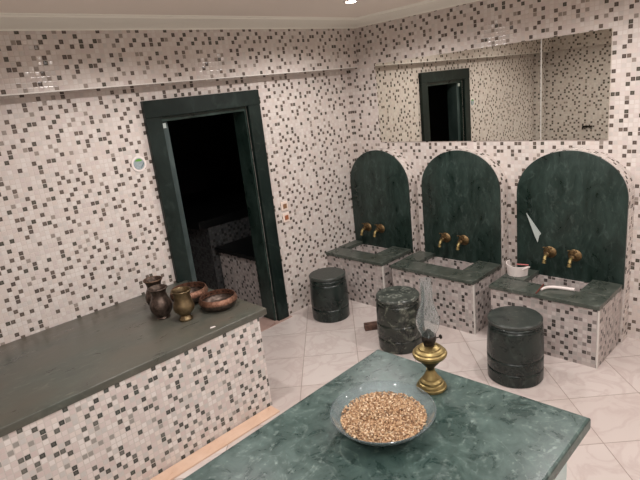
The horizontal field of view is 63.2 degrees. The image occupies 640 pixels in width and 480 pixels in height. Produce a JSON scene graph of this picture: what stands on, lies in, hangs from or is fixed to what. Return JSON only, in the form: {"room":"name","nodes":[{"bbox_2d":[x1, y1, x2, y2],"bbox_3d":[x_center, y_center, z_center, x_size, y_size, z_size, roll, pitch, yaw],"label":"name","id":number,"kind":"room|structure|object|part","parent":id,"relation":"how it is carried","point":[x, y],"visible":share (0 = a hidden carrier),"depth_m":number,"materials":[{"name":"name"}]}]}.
{"room":"spa","nodes":[
{"label":"spa","id":0,"kind":"room"},
{"bbox_2d":[0,69,355,345],"bbox_3d":[-1.436,-0.184,3.495,5.150,2.525,0.160,-21,21,-40],"label":"wall","id":1,"kind":"structure","parent":0,"point":[82,230],"depth_m":3.44,"materials":[{"name":"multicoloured tile"}]},
{"bbox_2d":[131,156,145,171],"bbox_3d":[-1.226,-0.515,3.523,0.106,0.106,0.008,-21,21,-40],"label":"round sign","id":2,"kind":"object","parent":1,"relation":"attached to","point":[138,163],"visible":1,"depth_m":3.52,"materials":[{"name":"white plastic"}]},
{"bbox_2d":[0,29,357,96],"bbox_3d":[-0.668,-1.166,3.009,3.860,0.392,1.350,-21,21,-40],"label":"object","id":3,"kind":"structure","parent":1,"relation":"attached to","point":[30,61],"depth_m":3.40,"materials":[{"name":"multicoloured tile"}]},
{"bbox_2d":[0,67,357,95],"bbox_3d":[-0.997,-1.060,3.490,3.760,0.007,0.006,-21,21,-40],"label":"trim","id":4,"kind":"structure","parent":1,"relation":"attached to","point":[347,67],"depth_m":3.42,"materials":[{"name":"white"}]},
{"bbox_2d":[140,89,288,320],"bbox_3d":[-0.792,-0.133,4.105,0.975,1.950,0.198,-21,21,-40],"label":"door frame","id":5,"kind":"structure","parent":1,"relation":"in","point":[156,113],"depth_m":4.03,"materials":[{"name":"green stone"}]},
{"bbox_3d":[-1.037,0.047,3.787,0.117,1.835,0.035,-21,21,-40],"label":"casing post","id":6,"kind":"part","parent":5,"relation":"part of","materials":[{"name":"green stone"}]},
{"bbox_3d":[-0.426,-0.183,4.343,0.118,1.835,0.035,-21,21,-40],"label":"casing post","id":7,"kind":"part","parent":5,"relation":"part of","materials":[{"name":"green stone"}]},
{"bbox_2d":[281,201,287,210],"bbox_3d":[-0.304,-0.290,4.459,0.072,0.080,0.014,-21,21,-40],"label":"light switch","id":8,"kind":"object","parent":1,"relation":"attached to","point":[284,205],"visible":1,"depth_m":4.45,"materials":[{"name":"beige plastic"}]},
{"bbox_2d":[282,212,289,222],"bbox_3d":[-0.290,-0.195,4.488,0.072,0.080,0.014,-21,21,-40],"label":"light switch","id":9,"kind":"object","parent":1,"relation":"attached to","point":[286,218],"visible":1,"depth_m":4.48,"materials":[{"name":"beige plastic"}]},
{"bbox_2d":[0,13,355,30],"bbox_3d":[-0.979,-1.364,3.268,3.860,0.048,0.266,-21,21,-40],"label":"trim","id":10,"kind":"structure","parent":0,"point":[8,21],"depth_m":3.23,"materials":[{"name":"white paint"}]},
{"bbox_2d":[167,113,242,195],"bbox_3d":[-1.627,-0.558,5.285,3.600,2.300,2.740,-21,21,-40],"label":"wall","id":11,"kind":"structure","parent":0,"point":[205,148],"depth_m":7.03,"materials":[{"name":"black"}]},
{"bbox_2d":[0,0,425,16],"bbox_3d":[0.093,-1.055,1.456,5.150,0.120,4.960,-21,21,-40],"label":"ceiling","id":12,"kind":"structure","parent":0,"point":[289,8],"depth_m":3.06,"materials":[{"name":"white paint"}]},
{"bbox_2d":[344,0,357,2],"bbox_3d":[0.201,-1.555,3.396,0.092,0.012,0.092,-21,21,-40],"label":"recessed light","id":13,"kind":"object","parent":12,"relation":"in","point":[346,1],"visible":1,"depth_m":3.37,"materials":[{"name":"white"}]},
{"bbox_2d":[173,300,639,479],"bbox_3d":[0.374,1.377,2.153,5.150,0.120,4.960,-21,21,-40],"label":"floor","id":14,"kind":"structure","parent":0,"point":[302,353],"depth_m":3.40,"materials":[{"name":"tile"}]},
{"bbox_2d":[0,280,271,479],"bbox_3d":[-1.295,0.916,3.017,1.859,0.655,0.984,-21,21,-40],"label":"tiled bench","id":15,"kind":"object","parent":14,"relation":"on","point":[119,391],"visible":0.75,"depth_m":2.79,"materials":[{"name":"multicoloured tile"}]},
{"bbox_2d":[143,276,166,305],"bbox_3d":[-1.058,0.344,3.350,0.136,0.202,0.136,-21,21,-40],"label":"jug","id":16,"kind":"object","parent":15,"relation":"on","point":[153,280],"visible":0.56,"depth_m":3.31,"materials":[{"name":"orange metal"}]},
{"bbox_2d":[147,284,172,319],"bbox_3d":[-0.980,0.383,3.196,0.139,0.196,0.138,-21,21,-40],"label":"jug","id":17,"kind":"object","parent":15,"relation":"on","point":[161,305],"visible":1,"depth_m":3.15,"materials":[{"name":"orange metal"}]},
{"bbox_2d":[170,286,194,321],"bbox_3d":[-0.819,0.388,3.123,0.128,0.190,0.128,-21,21,-40],"label":"jug","id":18,"kind":"object","parent":15,"relation":"on","point":[183,305],"visible":1,"depth_m":3.08,"materials":[{"name":"gold metal"}]},
{"bbox_2d":[170,281,207,303],"bbox_3d":[-0.859,0.357,3.424,0.251,0.092,0.248,-21,21,-40],"label":"copper bowl","id":19,"kind":"object","parent":15,"relation":"on","point":[198,288],"visible":0.54,"depth_m":3.44,"materials":[{"name":"brown metal"}]},
{"bbox_2d":[199,289,236,311],"bbox_3d":[-0.637,0.384,3.264,0.243,0.080,0.240,-21,21,-40],"label":"copper bowl","id":20,"kind":"object","parent":15,"relation":"on","point":[217,300],"visible":1,"depth_m":3.23,"materials":[{"name":"brown metal"}]},
{"bbox_2d":[150,406,279,479],"bbox_3d":[-0.916,1.300,2.698,1.780,0.012,0.090,-21,21,-40],"label":"trim","id":21,"kind":"structure","parent":14,"relation":"on","point":[190,461],"depth_m":2.98,"materials":[{"name":"beige wood"}]},
{"bbox_2d":[259,315,292,331],"bbox_3d":[-0.678,0.799,4.364,1.010,0.004,0.220,-21,21,-40],"label":"threshold","id":22,"kind":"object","parent":14,"relation":"on","point":[265,323],"depth_m":4.54,"materials":[{"name":"stone"}]},
{"bbox_2d":[309,267,349,322],"bbox_3d":[0.081,0.469,4.496,0.326,0.393,0.326,-21,21,-40],"label":"stool","id":23,"kind":"object","parent":14,"relation":"on","point":[328,285],"visible":1,"depth_m":4.37,"materials":[{"name":"stone"}]},
{"bbox_3d":[0.060,0.295,4.445,0.312,0.028,0.312,-21,21,-40],"label":"stool seat","id":24,"kind":"part","parent":23,"relation":"part of","materials":[{"name":"green stone"}]},
{"bbox_2d":[326,240,410,306],"bbox_3d":[0.460,0.304,4.838,0.419,0.437,0.678,-21,21,-40],"label":"washbasin","id":25,"kind":"object","parent":14,"relation":"on","point":[367,269],"visible":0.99,"depth_m":4.66,"materials":[{"name":"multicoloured tile"}]},
{"bbox_2d":[364,321,376,330],"bbox_3d":[0.413,0.695,4.202,0.110,0.050,0.060,-8,16,-4],"label":"wooden block","id":26,"kind":"object","parent":14,"relation":"on","point":[368,326],"visible":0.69,"depth_m":4.18,"materials":[{"name":"brown wood"}]},
{"bbox_2d":[183,349,590,479],"bbox_3d":[0.106,1.087,1.591,1.435,0.800,0.875,-21,21,-40],"label":"marble table","id":27,"kind":"object","parent":14,"relation":"on","point":[478,431],"visible":0.96,"depth_m":1.64,"materials":[{"name":"green stone"}]},
{"bbox_2d":[330,380,435,446],"bbox_3d":[0.207,0.585,1.705,0.344,0.074,0.344,-21,21,-40],"label":"glass bowl","id":28,"kind":"object","parent":27,"relation":"on","point":[420,395],"visible":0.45,"depth_m":1.77,"materials":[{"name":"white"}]},
{"bbox_2d":[340,391,426,442],"bbox_3d":[0.206,0.587,1.703,0.288,0.058,0.284,-21,21,-40],"label":"grain","id":29,"kind":"object","parent":28,"relation":"in","point":[372,418],"visible":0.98,"depth_m":1.69,"materials":[{"name":"beige food"}]},
{"bbox_2d":[412,277,446,394],"bbox_3d":[0.387,0.338,1.856,0.124,0.424,0.124,-21,21,-40],"label":"oil lamp","id":30,"kind":"object","parent":27,"relation":"on","point":[429,353],"visible":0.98,"depth_m":1.83,"materials":[{"name":"gold metal"}]},
{"bbox_3d":[0.388,0.346,1.858,0.052,0.058,0.052,2,18,28],"label":"burner","id":31,"kind":"part","parent":30,"relation":"part of","materials":[{"name":"metal"}]},
{"bbox_3d":[0.399,0.445,1.886,0.094,0.047,0.094,-21,21,-40],"label":"lamp stem","id":32,"kind":"part","parent":30,"relation":"part of","materials":[{"name":"gold metal"}]},
{"bbox_2d":[375,286,421,354],"bbox_3d":[0.587,0.586,3.850,0.333,0.413,0.329,-21,21,-40],"label":"stool","id":33,"kind":"object","parent":14,"relation":"on","point":[397,307],"visible":0.9,"depth_m":3.73,"materials":[{"name":"stone"}]},
{"bbox_3d":[0.566,0.402,3.796,0.319,0.028,0.319,-21,21,-40],"label":"stool seat","id":34,"kind":"part","parent":33,"relation":"part of","materials":[{"name":"green stone"}]},
{"bbox_2d":[390,251,500,334],"bbox_3d":[1.023,0.405,4.261,0.419,0.437,0.770,-21,21,-40],"label":"washbasin","id":35,"kind":"object","parent":14,"relation":"on","point":[461,292],"visible":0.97,"depth_m":4.03,"materials":[{"name":"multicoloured tile"}]},
{"bbox_2d":[487,306,543,388],"bbox_3d":[1.236,0.670,3.297,0.342,0.413,0.341,-21,21,-40],"label":"stool","id":36,"kind":"object","parent":14,"relation":"on","point":[515,334],"visible":1,"depth_m":3.18,"materials":[{"name":"stone"}]},
{"bbox_3d":[1.214,0.486,3.244,0.329,0.028,0.329,-21,21,-40],"label":"stool seat","id":37,"kind":"part","parent":36,"relation":"part of","materials":[{"name":"green stone"}]},
{"bbox_2d":[489,269,622,368],"bbox_3d":[1.630,0.513,3.640,0.419,0.437,0.736,-21,21,-40],"label":"washbasin","id":38,"kind":"object","parent":14,"relation":"on","point":[581,325],"visible":0.91,"depth_m":3.42,"materials":[{"name":"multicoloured tile"}]},
{"bbox_2d":[506,260,529,276],"bbox_3d":[1.430,0.213,3.810,0.108,0.088,0.174,-16,18,-29],"label":"soap dish","id":39,"kind":"object","parent":38,"relation":"on","point":[512,271],"visible":1,"depth_m":3.77,"materials":[{"name":"white plastic"}]},
{"bbox_2d":[540,285,574,290],"bbox_3d":[1.593,0.324,3.490,0.213,0.024,0.058,-1,17,20],"label":"tube","id":40,"kind":"object","parent":38,"relation":"on","point":[553,286],"visible":1,"depth_m":3.49,"materials":[{"name":"white plastic"}]},
{"bbox_2d":[348,0,639,339],"bbox_3d":[2.064,-0.548,3.356,0.150,2.525,4.800,-21,21,-40],"label":"wall","id":41,"kind":"structure","parent":0,"point":[483,23],"depth_m":3.74,"materials":[{"name":"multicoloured tile"}]},
{"bbox_2d":[350,148,420,253],"bbox_3d":[0.610,-0.192,4.888,0.124,1.325,0.688,-21,21,-40],"label":"arched panel","id":42,"kind":"object","parent":41,"relation":"attached to","point":[383,181],"visible":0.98,"depth_m":4.72,"materials":[{"name":"green stone"}]},
{"bbox_2d":[360,223,371,234],"bbox_3d":[0.419,-0.107,4.949,0.115,0.106,0.094,-21,21,-40],"label":"water tap","id":43,"kind":"object","parent":42,"relation":"attached to","point":[367,226],"visible":1,"depth_m":4.95,"materials":[{"name":"gold metal"}]},
{"bbox_2d":[373,224,384,236],"bbox_3d":[0.530,-0.091,4.835,0.115,0.106,0.094,-21,21,-40],"label":"water tap","id":44,"kind":"object","parent":42,"relation":"attached to","point":[380,228],"visible":1,"depth_m":4.83,"materials":[{"name":"gold metal"}]},
{"bbox_2d":[354,0,480,27],"bbox_3d":[1.796,-1.579,2.902,0.266,0.048,4.582,-21,21,-40],"label":"trim","id":45,"kind":"structure","parent":41,"relation":"attached to","point":[426,6],"depth_m":4.04,"materials":[{"name":"white paint"}]},
{"bbox_2d":[421,148,508,276],"bbox_3d":[1.186,-0.089,4.297,0.124,1.325,0.716,-21,21,-40],"label":"arched panel","id":46,"kind":"object","parent":41,"relation":"attached to","point":[465,190],"visible":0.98,"depth_m":4.14,"materials":[{"name":"green stone"}]},
{"bbox_2d":[438,233,450,246],"bbox_3d":[1.018,-0.004,4.335,0.115,0.106,0.094,-21,21,-40],"label":"water tap","id":47,"kind":"object","parent":46,"relation":"attached to","point":[445,237],"visible":1,"depth_m":4.33,"materials":[{"name":"gold metal"}]},
{"bbox_2d":[456,235,468,249],"bbox_3d":[1.136,0.017,4.214,0.115,0.106,0.094,-21,21,-40],"label":"water tap","id":48,"kind":"object","parent":46,"relation":"attached to","point":[463,239],"visible":1,"depth_m":4.21,"materials":[{"name":"gold metal"}]},
{"bbox_2d":[375,28,612,141],"bbox_3d":[1.178,-1.099,3.973,0.013,0.678,1.904,-21,21,-40],"label":"wall mirror","id":49,"kind":"object","parent":41,"relation":"attached to","point":[552,88],"visible":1,"depth_m":3.80,"materials":[{"name":"silver glass"}]},
{"bbox_3d":[1.027,-1.127,4.133,0.007,0.678,1.461,-21,21,-40],"label":"mirror pane","id":50,"kind":"part","parent":49,"relation":"part of","materials":[{"name":"clear glass"}]},
{"bbox_3d":[1.687,-1.008,3.452,0.013,0.678,0.436,-21,21,-40],"label":"mirror pane","id":51,"kind":"part","parent":49,"relation":"part of","materials":[{"name":"clear glass"}]},
{"bbox_2d":[517,147,634,342],"bbox_3d":[1.778,0.017,3.691,0.124,1.325,0.743,-21,21,-40],"label":"arched panel","id":52,"kind":"object","parent":41,"relation":"attached to","point":[581,199],"visible":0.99,"depth_m":3.54,"materials":[{"name":"green stone"}]},
{"bbox_2d":[526,213,540,241],"bbox_3d":[1.556,-0.089,3.790,0.008,0.213,0.108,-21,21,-40],"label":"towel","id":53,"kind":"object","parent":52,"relation":"attached to","point":[536,231],"visible":1,"depth_m":3.79,"materials":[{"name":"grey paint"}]},
{"bbox_2d":[542,246,556,263],"bbox_3d":[1.620,0.104,3.718,0.115,0.106,0.094,-21,21,-40],"label":"water tap","id":54,"kind":"object","parent":52,"relation":"attached to","point":[548,251],"visible":1,"depth_m":3.72,"materials":[{"name":"gold metal"}]},
{"bbox_3d":[1.604,0.131,3.707,0.063,0.065,0.029,-21,21,-40],"label":"spout","id":55,"kind":"part","parent":54,"relation":"part of","materials":[{"name":"gold metal"}]},
{"bbox_2d":[567,249,581,267],"bbox_3d":[1.740,0.125,3.595,0.115,0.106,0.094,-21,21,-40],"label":"water tap","id":56,"kind":"object","parent":52,"relation":"attached to","point":[574,255],"visible":1,"depth_m":3.59,"materials":[{"name":"gold metal"}]},
{"bbox_3d":[1.724,0.152,3.584,0.063,0.065,0.029,-21,21,-40],"label":"spout","id":57,"kind":"part","parent":56,"relation":"part of","materials":[{"name":"gold metal"}]},
{"bbox_3d":[-1.460,0.595,5.578,3.400,0.100,2.640,-21,21,-40],"label":"floor","id":58,"kind":"structure","parent":0,"visible":0},
{"bbox_2d":[181,182,250,289],"bbox_3d":[-1.105,-0.107,6.239,1.640,0.800,1.620,-21,21,-40],"label":"wall","id":59,"kind":"structure","parent":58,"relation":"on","point":[214,217],"depth_m":5.38,"materials":[{"name":"tile"}]},
{"bbox_2d":[214,236,261,305],"bbox_3d":[-0.210,0.163,5.457,1.525,0.515,0.780,-21,21,-40],"label":"tiled ledge","id":60,"kind":"object","parent":58,"relation":"on","point":[237,257],"visible":0.23,"depth_m":5.03,"materials":[{"name":"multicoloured tile"}]}
]}

